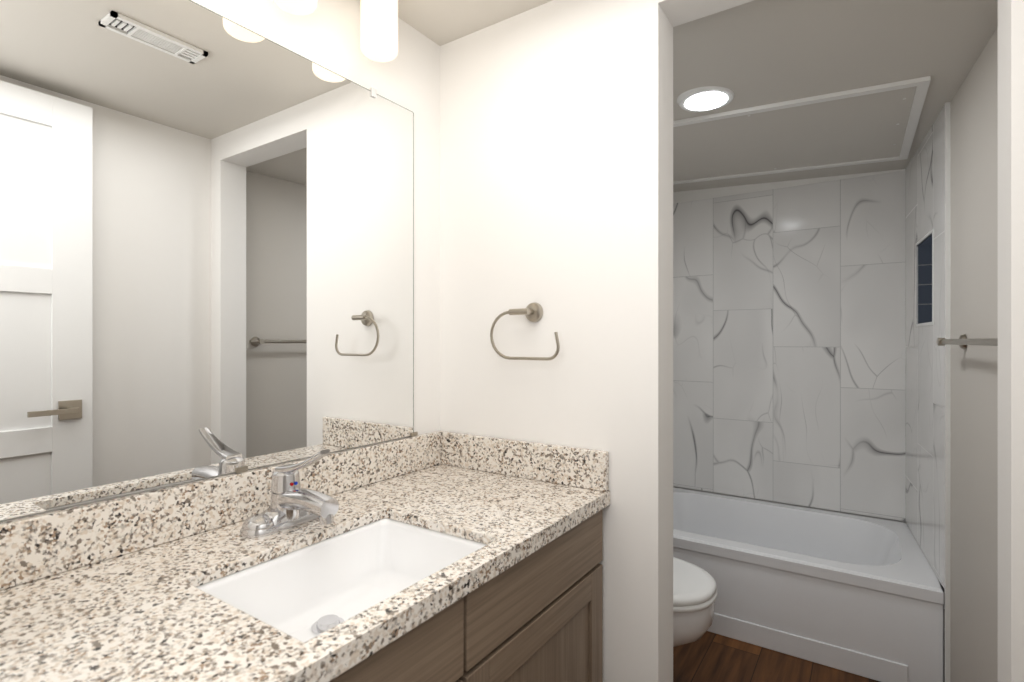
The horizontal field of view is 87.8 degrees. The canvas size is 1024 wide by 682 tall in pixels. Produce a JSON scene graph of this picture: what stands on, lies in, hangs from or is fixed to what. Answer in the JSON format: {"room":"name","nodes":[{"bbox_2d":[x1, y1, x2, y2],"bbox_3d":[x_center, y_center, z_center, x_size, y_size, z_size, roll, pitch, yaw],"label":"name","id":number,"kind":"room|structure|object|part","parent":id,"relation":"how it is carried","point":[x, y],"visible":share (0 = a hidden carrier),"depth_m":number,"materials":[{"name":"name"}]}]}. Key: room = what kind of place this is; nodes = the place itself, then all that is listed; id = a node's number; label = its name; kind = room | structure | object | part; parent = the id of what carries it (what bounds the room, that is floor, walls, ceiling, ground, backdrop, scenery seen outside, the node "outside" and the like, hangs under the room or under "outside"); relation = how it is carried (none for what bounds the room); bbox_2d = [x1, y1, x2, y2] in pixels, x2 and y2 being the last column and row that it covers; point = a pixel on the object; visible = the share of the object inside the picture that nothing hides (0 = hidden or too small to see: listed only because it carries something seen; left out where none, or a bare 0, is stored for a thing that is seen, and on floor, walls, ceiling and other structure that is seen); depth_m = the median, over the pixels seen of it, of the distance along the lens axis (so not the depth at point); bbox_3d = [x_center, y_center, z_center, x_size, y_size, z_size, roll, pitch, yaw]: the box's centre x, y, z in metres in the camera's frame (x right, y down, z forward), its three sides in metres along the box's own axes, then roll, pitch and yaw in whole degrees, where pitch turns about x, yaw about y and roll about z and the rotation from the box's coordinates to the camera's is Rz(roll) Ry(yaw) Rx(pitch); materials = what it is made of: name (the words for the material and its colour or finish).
{"room":"bathroom","nodes":[
{"label":"bathroom","id":0,"kind":"room"},
{"bbox_2d":[0,0,439,521],"bbox_3d":[-0.435,0.174,1.398,0.120,2.136,4.600,0,0,34],"label":"wall","id":1,"kind":"structure","parent":0,"point":[325,34],"depth_m":1.52,"materials":[{"name":"white paint"}]},
{"bbox_2d":[0,0,417,519],"bbox_3d":[-0.582,-0.194,1.058,0.010,0.926,1.112,0,0,34],"label":"mirror","id":2,"kind":"object","parent":1,"relation":"attached to","point":[206,243],"visible":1,"depth_m":1.00,"materials":[{"name":"clear glass"}]},
{"bbox_2d":[273,0,397,61],"bbox_3d":[-0.472,-0.789,1.101,0.144,0.198,0.564,0,0,34],"label":"sconce","id":3,"kind":"object","parent":1,"relation":"attached to","point":[378,30],"visible":1,"depth_m":1.25,"materials":[{"name":"white glass"}]},
{"bbox_2d":[398,0,551,45],"bbox_3d":[0.225,-0.919,1.017,2.000,0.050,4.700,0,0,34],"label":"ceiling","id":4,"kind":"structure","parent":0,"point":[440,22],"depth_m":1.46,"materials":[{"name":"white paint"}]},
{"bbox_2d":[440,0,1023,681],"bbox_3d":[0.487,0.174,1.211,1.620,2.136,0.115,0,0,34],"label":"wall","id":5,"kind":"structure","parent":0,"point":[556,160],"depth_m":1.32,"materials":[{"name":"white paint"}]},
{"bbox_2d":[490,302,559,360],"bbox_3d":[0.042,-0.027,1.403,0.214,0.153,0.059,0,0,34],"label":"towel ring","id":6,"kind":"object","parent":5,"relation":"attached to","point":[532,312],"visible":1,"depth_m":1.41,"materials":[{"name":"silver metal"}]},
{"bbox_2d":[673,631,879,681],"bbox_3d":[0.225,1.267,1.017,2.000,0.050,4.700,0,0,34],"label":"floor","id":7,"kind":"structure","parent":0,"point":[707,656],"depth_m":2.04,"materials":[{"name":"brown wood"}]},
{"bbox_2d":[0,431,609,681],"bbox_3d":[-0.335,0.723,0.940,0.552,1.039,1.246,0,0,34],"label":"bathroom vanity","id":8,"kind":"object","parent":7,"relation":"on","point":[441,556],"visible":1,"depth_m":0.95,"materials":[{"name":"beige stone"}]},
{"bbox_2d":[239,448,338,538],"bbox_3d":[-0.413,0.290,1.041,0.186,0.172,0.178,0,0,34],"label":"faucet","id":9,"kind":"object","parent":8,"relation":"on","point":[294,512],"depth_m":1.02,"materials":[{"name":"silver metal"}]},
{"bbox_2d":[164,515,512,681],"bbox_3d":[-0.265,0.462,0.905,0.355,0.150,0.464,0,0,34],"label":"sink","id":10,"kind":"object","parent":8,"relation":"in","point":[303,590],"depth_m":0.95,"materials":[{"name":"white ceramic"}]},
{"bbox_2d":[673,557,716,647],"bbox_3d":[0.391,0.853,1.929,0.664,0.778,0.447,0,0,34],"label":"toilet","id":11,"kind":"object","parent":7,"relation":"on","point":[694,593],"visible":0.21,"depth_m":1.71,"materials":[{"name":"white ceramic"}]},
{"bbox_3d":[0.468,0.830,1.877,0.480,0.048,0.380,0,0,34],"label":"seat lid","id":12,"kind":"part","parent":11,"relation":"part of","materials":[{"name":"white plastic"}]},
{"bbox_2d":[673,487,943,681],"bbox_3d":[1.173,1.052,2.525,1.294,0.380,0.788,0,0,34],"label":"bathtub","id":13,"kind":"object","parent":7,"relation":"on","point":[862,596],"visible":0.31,"depth_m":2.13,"materials":[{"name":"white ceramic"}]},
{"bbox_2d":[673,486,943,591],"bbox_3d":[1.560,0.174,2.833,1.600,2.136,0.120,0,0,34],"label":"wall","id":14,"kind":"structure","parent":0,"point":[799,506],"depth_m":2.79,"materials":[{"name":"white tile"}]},
{"bbox_2d":[673,169,905,520],"bbox_3d":[1.460,-0.018,2.817,1.450,1.752,0.019,0,0,34],"label":"tile","id":15,"kind":"structure","parent":14,"relation":"attached to","point":[789,342],"depth_m":2.79,"materials":[{"name":"tile"}]},
{"bbox_2d":[673,0,997,191],"bbox_3d":[1.022,-0.865,2.118,1.740,0.137,1.984,0,0,34],"label":"ceiling","id":16,"kind":"structure","parent":0,"point":[754,53],"depth_m":1.53,"materials":[{"name":"white paint"}]},
{"bbox_2d":[677,86,733,111],"bbox_3d":[0.681,-0.848,1.869,0.196,0.017,0.196,0,0,34],"label":"recessed light","id":17,"kind":"object","parent":16,"relation":"in","point":[704,99],"visible":0.88,"depth_m":1.85,"materials":[{"name":"white plastic"}]},
{"bbox_2d":[673,76,930,184],"bbox_3d":[1.044,-0.842,2.315,1.158,0.077,0.850,0,0,34],"label":"ceiling panel","id":18,"kind":"object","parent":16,"relation":"attached to","point":[872,124],"visible":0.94,"depth_m":2.15,"materials":[{"name":"white paint"}]},
{"bbox_2d":[905,27,997,681],"bbox_3d":[1.515,0.174,1.704,0.172,2.136,1.900,0,0,29],"label":"wall","id":19,"kind":"structure","parent":0,"point":[951,391],"depth_m":1.72,"materials":[{"name":"grey paint"}]},
{"bbox_2d":[936,334,997,348],"bbox_3d":[1.202,0.002,1.351,0.069,0.048,0.805,0,0,29],"label":"towel bar","id":20,"kind":"object","parent":19,"relation":"attached to","point":[962,341],"visible":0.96,"depth_m":1.43,"materials":[{"name":"silver metal"}]}
]}

